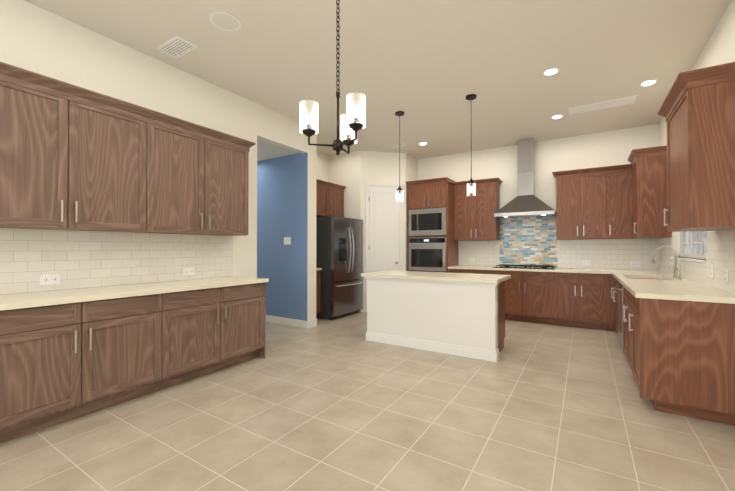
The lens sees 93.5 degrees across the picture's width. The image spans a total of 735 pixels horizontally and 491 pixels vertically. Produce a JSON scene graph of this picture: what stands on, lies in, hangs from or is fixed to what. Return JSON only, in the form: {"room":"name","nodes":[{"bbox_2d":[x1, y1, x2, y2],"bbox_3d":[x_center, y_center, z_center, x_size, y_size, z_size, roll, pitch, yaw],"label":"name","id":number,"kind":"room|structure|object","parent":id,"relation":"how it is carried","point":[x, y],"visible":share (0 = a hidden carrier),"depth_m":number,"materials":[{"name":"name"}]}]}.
{"room":"kitchen","nodes":[
{"label":"kitchen","id":0,"kind":"room"},
{"bbox_2d":[0,0,307,294],"bbox_3d":[-3.060,-0.317,2.108,0.120,3.150,7.800,0,-1,32],"label":"wall","id":1,"kind":"structure","parent":0,"point":[36,39],"depth_m":3.37,"materials":[{"name":"white paint"}]},
{"bbox_2d":[0,62,155,232],"bbox_3d":[-2.413,-0.663,2.713,0.330,1.073,1.230,0,-1,32],"label":"upper cabinet","id":2,"kind":"object","parent":1,"relation":"attached to","point":[74,158],"depth_m":2.64,"materials":[{"name":"brown wood"}]},
{"bbox_2d":[0,228,232,293],"bbox_3d":[-2.541,0.118,2.806,0.008,0.488,3.360,0,-1,32],"label":"tile backsplash","id":3,"kind":"structure","parent":1,"relation":"attached to","point":[76,259],"depth_m":3.09,"materials":[{"name":"white tile"}]},
{"bbox_2d":[39,274,59,284],"bbox_3d":[-2.549,0.273,2.774,0.008,0.080,0.125,0,-1,32],"label":"outlet","id":4,"kind":"object","parent":3,"relation":"attached to","point":[49,279],"visible":1,"depth_m":2.77,"materials":[{"name":"white plastic"}]},
{"bbox_2d":[183,267,194,274],"bbox_3d":[-1.937,0.281,3.748,0.008,0.080,0.125,0,-1,32],"label":"outlet","id":5,"kind":"object","parent":3,"relation":"attached to","point":[188,271],"visible":1,"depth_m":3.75,"materials":[{"name":"white plastic"}]},
{"bbox_2d":[156,114,251,235],"bbox_3d":[-1.837,-0.656,3.628,0.330,1.073,1.170,0,-1,32],"label":"upper cabinet","id":6,"kind":"object","parent":1,"relation":"attached to","point":[202,176],"depth_m":3.52,"materials":[{"name":"brown wood"}]},
{"bbox_2d":[257,139,297,160],"bbox_3d":[-2.388,-1.514,5.723,2.579,0.100,0.978,0,-1,32],"label":"ceiling","id":7,"kind":"structure","parent":0,"point":[266,150],"depth_m":5.39,"materials":[{"name":"beige paint"}]},
{"bbox_2d":[257,127,315,320],"bbox_3d":[-2.020,-0.286,6.185,2.700,3.150,0.210,0,-1,32],"label":"wall","id":8,"kind":"structure","parent":0,"point":[286,196],"depth_m":5.59,"materials":[{"name":"blue paint"}]},
{"bbox_2d":[284,237,290,244],"bbox_3d":[-1.300,-0.075,5.600,0.150,0.120,0.009,0,-1,32],"label":"light switch","id":9,"kind":"object","parent":8,"relation":"attached to","point":[287,240],"visible":1,"depth_m":5.59,"materials":[{"name":"white plastic"}]},
{"bbox_2d":[266,315,308,327],"bbox_3d":[-2.032,1.233,6.047,2.615,0.110,0.015,0,-1,32],"label":"baseboard","id":10,"kind":"structure","parent":8,"relation":"attached to","point":[293,322],"depth_m":5.57,"materials":[{"name":"white wood"}]},
{"bbox_2d":[309,319,316,325],"bbox_3d":[-1.171,1.231,5.771,0.865,0.110,0.012,0,-1,32],"label":"baseboard","id":11,"kind":"structure","parent":8,"relation":"attached to","point":[313,322],"depth_m":5.46,"materials":[{"name":"white wood"}]},
{"bbox_2d":[316,152,327,181],"bbox_3d":[-1.195,-0.282,6.671,0.120,3.150,1.489,0,-1,32],"label":"wall","id":12,"kind":"structure","parent":0,"point":[322,167],"depth_m":6.99,"materials":[{"name":"white paint"}]},
{"bbox_2d":[316,179,345,216],"bbox_3d":[-0.898,-0.865,6.603,0.455,0.635,1.035,0,-1,32],"label":"upper cabinet","id":13,"kind":"object","parent":12,"relation":"attached to","point":[329,199],"visible":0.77,"depth_m":6.55,"materials":[{"name":"brown wood"}]},
{"bbox_2d":[328,151,360,311],"bbox_3d":[-0.441,-0.280,7.005,0.799,3.150,0.120,0,-1,32],"label":"wall","id":14,"kind":"structure","parent":0,"point":[344,169],"depth_m":6.89,"materials":[{"name":"white paint"}]},
{"bbox_2d":[0,312,734,490],"bbox_3d":[-1.369,1.293,2.757,7.440,0.060,10.720,0,-1,32],"label":"floor","id":15,"kind":"structure","parent":0,"point":[341,403],"depth_m":2.37,"materials":[{"name":"tile"}]},
{"bbox_2d":[0,292,171,443],"bbox_3d":[-2.298,0.832,2.630,0.600,0.860,1.230,0,-1,32],"label":"base cabinet","id":16,"kind":"object","parent":15,"relation":"on","point":[61,363],"depth_m":2.47,"materials":[{"name":"brown wood"}]},
{"bbox_2d":[0,276,268,310],"bbox_3d":[-2.276,0.382,2.637,0.635,0.039,3.360,0,-1,32],"label":"countertop","id":17,"kind":"structure","parent":16,"relation":"on","point":[31,299],"depth_m":2.76,"materials":[{"name":"stone"}]},
{"bbox_2d":[172,282,265,385],"bbox_3d":[-1.719,0.839,3.552,0.600,0.860,1.188,0,-1,32],"label":"base cabinet","id":18,"kind":"object","parent":15,"relation":"on","point":[219,328],"depth_m":3.38,"materials":[{"name":"brown wood"}]},
{"bbox_2d":[316,268,321,318],"bbox_3d":[-1.163,0.838,6.005,0.630,0.900,0.404,0,-1,32],"label":"base cabinet","id":19,"kind":"object","parent":15,"relation":"on","point":[318,290],"visible":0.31,"depth_m":5.97,"materials":[{"name":"brown wood"}]},
{"bbox_2d":[316,216,362,319],"bbox_3d":[-0.626,0.396,6.467,0.851,1.790,0.920,0,-1,32],"label":"refrigerator","id":20,"kind":"object","parent":15,"relation":"on","point":[339,251],"visible":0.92,"depth_m":6.07,"materials":[{"name":"grey metal"}]},
{"bbox_2d":[406,177,457,272],"bbox_3d":[1.287,0.017,6.878,0.840,2.555,0.688,0,-1,32],"label":"tall cabinet","id":21,"kind":"object","parent":15,"relation":"on","point":[432,245],"visible":0.65,"depth_m":6.62,"materials":[{"name":"brown wood"}]},
{"bbox_2d":[365,277,499,361],"bbox_3d":[0.726,0.852,4.269,1.692,0.845,0.136,0,-1,32],"label":"kitchen island","id":22,"kind":"object","parent":15,"relation":"on","point":[457,318],"depth_m":4.14,"materials":[{"name":"white paint"}]},
{"bbox_2d":[413,279,496,284],"bbox_3d":[0.724,0.422,4.270,1.704,0.015,0.142,0,-1,32],"label":"island countertop","id":23,"kind":"structure","parent":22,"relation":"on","point":[413,279],"depth_m":4.19,"materials":[{"name":"beige stone"}]},
{"bbox_2d":[449,269,472,272],"bbox_3d":[1.862,0.862,6.556,0.464,0.860,0.610,0,-1,32],"label":"base cabinet","id":24,"kind":"object","parent":15,"relation":"on","point":[450,270],"depth_m":6.30,"materials":[{"name":"brown wood"}]},
{"bbox_2d":[473,270,496,273],"bbox_3d":[2.178,0.860,6.357,0.524,0.860,0.610,0,-1,32],"label":"base cabinet","id":25,"kind":"object","parent":15,"relation":"on","point":[474,271],"depth_m":6.08,"materials":[{"name":"brown wood"}]},
{"bbox_2d":[498,281,504,352],"bbox_3d":[1.235,0.845,4.384,0.860,0.860,0.600,0,-1,32],"label":"base cabinet","id":26,"kind":"object","parent":15,"relation":"on","point":[501,311],"visible":0.02,"depth_m":4.07,"materials":[{"name":"brown wood"}]},
{"bbox_2d":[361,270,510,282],"bbox_3d":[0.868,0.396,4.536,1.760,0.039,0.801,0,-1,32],"label":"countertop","id":27,"kind":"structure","parent":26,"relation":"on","point":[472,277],"depth_m":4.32,"materials":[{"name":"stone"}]},
{"bbox_2d":[497,270,528,321],"bbox_3d":[2.544,0.859,6.127,0.580,0.860,0.610,0,-1,32],"label":"base cabinet","id":28,"kind":"object","parent":15,"relation":"on","point":[516,287],"depth_m":5.81,"materials":[{"name":"brown wood"}]},
{"bbox_2d":[529,271,560,325],"bbox_3d":[2.933,0.857,5.882,0.580,0.860,0.610,0,-1,32],"label":"base cabinet","id":29,"kind":"object","parent":15,"relation":"on","point":[544,287],"depth_m":5.58,"materials":[{"name":"brown wood"}]},
{"bbox_2d":[561,272,584,327],"bbox_3d":[3.270,0.855,5.671,0.455,0.860,0.610,0,-1,32],"label":"base cabinet","id":30,"kind":"object","parent":15,"relation":"on","point":[572,284],"depth_m":5.37,"materials":[{"name":"brown wood"}]},
{"bbox_2d":[585,273,604,329],"bbox_3d":[3.528,0.854,5.509,0.395,0.860,0.610,0,-1,32],"label":"base cabinet","id":31,"kind":"object","parent":15,"relation":"on","point":[594,283],"depth_m":5.22,"materials":[{"name":"brown wood"}]},
{"bbox_2d":[609,274,612,328],"bbox_3d":[4.029,0.851,5.158,0.610,0.860,0.670,0,-1,32],"label":"base cabinet","id":32,"kind":"object","parent":15,"relation":"on","point":[610,275],"depth_m":5.12,"materials":[{"name":"brown wood"}]},
{"bbox_2d":[613,276,616,332],"bbox_3d":[3.554,0.846,4.408,0.615,0.860,0.510,0,-1,32],"label":"base cabinet","id":33,"kind":"object","parent":15,"relation":"on","point":[614,279],"depth_m":4.92,"materials":[{"name":"brown wood"}]},
{"bbox_2d":[621,284,624,350],"bbox_3d":[2.964,0.838,3.469,0.615,0.860,0.511,0,-1,32],"label":"dishwasher","id":34,"kind":"object","parent":15,"relation":"on","point":[622,287],"depth_m":3.81,"materials":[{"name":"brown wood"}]},
{"bbox_2d":[625,288,628,360],"bbox_3d":[2.740,0.836,3.113,0.615,0.860,0.570,0,-1,32],"label":"base cabinet","id":35,"kind":"object","parent":15,"relation":"on","point":[626,291],"depth_m":3.45,"materials":[{"name":"brown wood"}]},
{"bbox_2d":[617,278,662,342],"bbox_3d":[3.259,0.842,3.938,0.615,0.860,0.720,0,-1,32],"label":"base cabinet","id":36,"kind":"object","parent":15,"relation":"on","point":[618,283],"depth_m":4.21,"materials":[{"name":"brown wood"}]},
{"bbox_2d":[629,292,734,425],"bbox_3d":[2.498,0.833,2.727,0.615,0.860,0.580,0,-1,32],"label":"base cabinet","id":37,"kind":"object","parent":15,"relation":"on","point":[680,354],"depth_m":2.51,"materials":[{"name":"brown wood"}]},
{"bbox_2d":[24,0,731,158],"bbox_3d":[-1.369,-1.927,2.781,7.440,0.080,10.720,0,-1,32],"label":"ceiling","id":38,"kind":"structure","parent":0,"point":[426,67],"depth_m":3.44,"materials":[{"name":"beige paint"}]},
{"bbox_2d":[156,36,197,57],"bbox_3d":[-1.809,-1.876,3.283,0.360,0.013,0.200,0,-1,32],"label":"ceiling vent","id":39,"kind":"object","parent":38,"relation":"in","point":[177,47],"visible":1,"depth_m":3.27,"materials":[{"name":"white metal"}]},
{"bbox_2d":[209,11,240,30],"bbox_3d":[-1.194,-1.881,2.908,0.250,0.008,0.250,0,-1,32],"label":"speaker","id":40,"kind":"object","parent":38,"relation":"attached to","point":[224,21],"visible":1,"depth_m":2.90},
{"bbox_2d":[300,0,365,154],"bbox_3d":[-0.146,-1.214,2.072,0.395,1.355,0.390,0,-1,32],"label":"chandelier","id":41,"kind":"object","parent":38,"relation":"hanging from","point":[355,126],"visible":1,"depth_m":2.01,"materials":[{"name":"white glass"}]},
{"bbox_2d":[390,143,406,147],"bbox_3d":[0.571,-1.852,6.428,0.300,0.013,0.150,0,-1,32],"label":"ceiling vent","id":42,"kind":"object","parent":38,"relation":"in","point":[397,145],"visible":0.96,"depth_m":6.39,"materials":[{"name":"white"}]},
{"bbox_2d":[395,111,403,201],"bbox_3d":[0.454,-1.246,4.867,0.130,1.249,0.130,0,-1,32],"label":"pendant light","id":43,"kind":"object","parent":38,"relation":"hanging from","point":[399,114],"visible":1,"depth_m":4.86,"materials":[{"name":"brown metal"}]},
{"bbox_2d":[466,94,475,195],"bbox_3d":[1.300,-1.250,4.335,0.130,1.249,0.130,0,-1,32],"label":"pendant light","id":44,"kind":"object","parent":38,"relation":"hanging from","point":[470,188],"visible":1,"depth_m":4.32,"materials":[{"name":"brown metal"}]},
{"bbox_2d":[542,67,559,75],"bbox_3d":[1.982,-1.875,3.733,0.170,0.008,0.170,0,-1,32],"label":"recessed light","id":45,"kind":"object","parent":38,"relation":"in","point":[551,71],"visible":1,"depth_m":3.72,"materials":[{"name":"white"}]},
{"bbox_2d":[551,114,563,118],"bbox_3d":[2.750,-1.866,5.011,0.170,0.008,0.170,0,-1,32],"label":"recessed light","id":46,"kind":"object","parent":38,"relation":"in","point":[558,116],"visible":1,"depth_m":4.99,"materials":[{"name":"white"}]},
{"bbox_2d":[568,95,636,114],"bbox_3d":[3.116,-1.865,4.615,0.740,0.013,0.260,0,-1,32],"label":"ceiling vent","id":47,"kind":"object","parent":38,"relation":"in","point":[604,104],"visible":0.98,"depth_m":4.59,"materials":[{"name":"white"}]},
{"bbox_2d":[639,79,657,86],"bbox_3d":[3.238,-1.873,3.983,0.170,0.008,0.170,0,-1,32],"label":"recessed light","id":48,"kind":"object","parent":38,"relation":"in","point":[648,82],"visible":1,"depth_m":3.97,"materials":[{"name":"white"}]},
{"bbox_2d":[361,151,404,311],"bbox_3d":[0.314,-0.280,6.906,0.948,3.150,0.120,0,0,-13],"label":"wall","id":49,"kind":"structure","parent":0,"point":[381,167],"depth_m":6.84,"materials":[{"name":"white paint"}]},
{"bbox_2d":[365,182,402,311],"bbox_3d":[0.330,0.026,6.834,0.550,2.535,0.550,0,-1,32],"label":"pantry door","id":50,"kind":"structure","parent":49,"relation":"in","point":[383,230],"depth_m":6.83,"materials":[{"name":"white wood"}]},
{"bbox_2d":[405,153,407,270],"bbox_3d":[0.744,-0.280,6.993,0.120,3.150,0.080,0,-1,32],"label":"wall","id":51,"kind":"structure","parent":0,"point":[406,167],"depth_m":6.94,"materials":[{"name":"white paint"}]},
{"bbox_2d":[408,154,417,180],"bbox_3d":[0.898,-0.278,7.238,0.120,3.150,0.500,0,-1,32],"label":"wall","id":52,"kind":"structure","parent":0,"point":[412,168],"depth_m":7.20,"materials":[{"name":"white paint"}]},
{"bbox_2d":[418,124,658,269],"bbox_3d":[2.807,-0.284,6.404,4.240,3.150,0.120,0,-1,32],"label":"wall","id":53,"kind":"structure","parent":0,"point":[607,148],"depth_m":6.11,"materials":[{"name":"white paint"}]},
{"bbox_2d":[452,182,475,240],"bbox_3d":[1.935,-0.649,6.693,0.454,1.103,0.319,0,-1,32],"label":"upper cabinet","id":54,"kind":"object","parent":53,"relation":"attached to","point":[464,206],"depth_m":6.58,"materials":[{"name":"brown wood"}]},
{"bbox_2d":[476,178,499,240],"bbox_3d":[2.217,-0.650,6.515,0.454,1.103,0.319,0,-1,32],"label":"upper cabinet","id":55,"kind":"object","parent":53,"relation":"attached to","point":[487,190],"depth_m":6.36,"materials":[{"name":"brown wood"}]},
{"bbox_2d":[494,138,555,218],"bbox_3d":[2.768,-1.182,6.067,0.940,1.357,0.500,0,-1,32],"label":"range hood","id":56,"kind":"object","parent":53,"relation":"attached to","point":[526,202],"visible":0.96,"depth_m":6.04,"materials":[{"name":"silver metal"}]},
{"bbox_2d":[448,265,609,273],"bbox_3d":[2.694,0.407,6.008,2.460,0.039,0.658,0,-1,32],"label":"countertop","id":57,"kind":"structure","parent":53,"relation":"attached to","point":[566,270],"depth_m":5.65,"materials":[{"name":"stone"}]},
{"bbox_2d":[493,264,556,268],"bbox_3d":[2.728,0.366,5.992,0.940,0.041,0.510,0,-1,32],"label":"cooktop","id":58,"kind":"object","parent":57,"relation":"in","point":[526,266],"visible":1,"depth_m":5.89,"materials":[{"name":"black metal"}]},
{"bbox_2d":[458,216,657,269],"bbox_3d":[3.132,-0.059,6.118,3.090,0.894,0.012,0,-1,32],"label":"tile backsplash","id":59,"kind":"structure","parent":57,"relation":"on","point":[528,241],"depth_m":6.09,"materials":[{"name":"tile"}]},
{"bbox_2d":[582,260,590,264],"bbox_3d":[3.656,0.286,5.777,0.125,0.080,0.008,0,-1,32],"label":"electrical outlet","id":60,"kind":"object","parent":59,"relation":"attached to","point":[586,262],"visible":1,"depth_m":5.77,"materials":[{"name":"white plastic"}]},
{"bbox_2d":[630,262,639,266],"bbox_3d":[4.206,0.293,5.431,0.125,0.080,0.008,0,-1,32],"label":"electrical outlet","id":61,"kind":"object","parent":59,"relation":"attached to","point":[634,264],"visible":1,"depth_m":5.43,"materials":[{"name":"white plastic"}]},
{"bbox_2d":[556,170,587,239],"bbox_3d":[3.394,-0.656,5.776,0.405,1.103,0.319,0,-1,32],"label":"upper cabinet","id":62,"kind":"object","parent":53,"relation":"attached to","point":[571,212],"depth_m":5.64,"materials":[{"name":"brown wood"}]},
{"bbox_2d":[584,167,603,238],"bbox_3d":[3.660,-0.657,5.608,0.465,1.103,0.319,0,-1,32],"label":"upper cabinet","id":63,"kind":"object","parent":53,"relation":"attached to","point":[591,177],"depth_m":5.48,"materials":[{"name":"brown wood"}]},
{"bbox_2d":[600,164,627,237],"bbox_3d":[3.907,-0.659,5.415,0.398,1.103,0.383,0,-1,32],"label":"upper cabinet","id":64,"kind":"object","parent":53,"relation":"attached to","point":[613,179],"depth_m":5.33,"materials":[{"name":"brown wood"}]},
{"bbox_2d":[659,0,734,262],"bbox_3d":[1.698,-0.327,0.770,0.120,3.150,10.600,0,-1,32],"label":"wall","id":65,"kind":"structure","parent":0,"point":[719,48],"depth_m":2.96,"materials":[{"name":"white paint"}]},
{"bbox_2d":[627,146,671,237],"bbox_3d":[3.969,-0.703,4.895,0.418,1.183,0.598,0,-1,32],"label":"upper cabinet","id":66,"kind":"object","parent":65,"relation":"attached to","point":[646,168],"depth_m":4.67,"materials":[{"name":"brown wood"}]},
{"bbox_2d":[609,269,734,303],"bbox_3d":[3.261,0.497,3.968,0.640,0.250,3.508,0,-1,32],"label":"countertop","id":67,"kind":"structure","parent":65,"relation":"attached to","point":[668,287],"depth_m":2.93,"materials":[{"name":"stone"}]},
{"bbox_2d":[652,245,681,279],"bbox_3d":[3.396,0.183,3.916,0.235,0.375,0.276,0,-1,32],"label":"faucet","id":68,"kind":"object","parent":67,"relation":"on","point":[675,271],"visible":1,"depth_m":3.95,"materials":[{"name":"silver metal"}]},
{"bbox_2d":[658,229,734,292],"bbox_3d":[3.528,0.126,3.803,0.010,0.488,3.508,0,-1,32],"label":"tile backsplash","id":69,"kind":"structure","parent":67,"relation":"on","point":[720,245],"depth_m":3.07,"materials":[{"name":"tile"}]},
{"bbox_2d":[710,264,713,277],"bbox_3d":[3.055,0.225,3.067,0.008,0.120,0.075,0,-1,32],"label":"outlet","id":70,"kind":"object","parent":69,"relation":"attached to","point":[711,270],"visible":0.98,"depth_m":3.04,"materials":[{"name":"white plastic"}]},
{"bbox_2d":[724,268,727,283],"bbox_3d":[2.863,0.243,2.762,0.008,0.120,0.075,0,-1,32],"label":"outlet","id":71,"kind":"object","parent":69,"relation":"attached to","point":[726,275],"visible":1,"depth_m":2.75,"materials":[{"name":"white plastic"}]},
{"bbox_2d":[671,231,707,262],"bbox_3d":[3.603,-0.356,3.825,0.135,1.045,1.500,0,-1,32],"label":"window","id":72,"kind":"structure","parent":65,"relation":"in","point":[692,244],"depth_m":3.94,"materials":[{"name":"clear glass"}]},
{"bbox_2d":[664,62,734,233],"bbox_3d":[2.668,-0.679,2.743,0.330,1.103,0.770,0,-1,32],"label":"upper cabinet","id":73,"kind":"object","parent":65,"relation":"attached to","point":[683,180],"depth_m":2.47,"materials":[{"name":"brown wood"}]}
]}

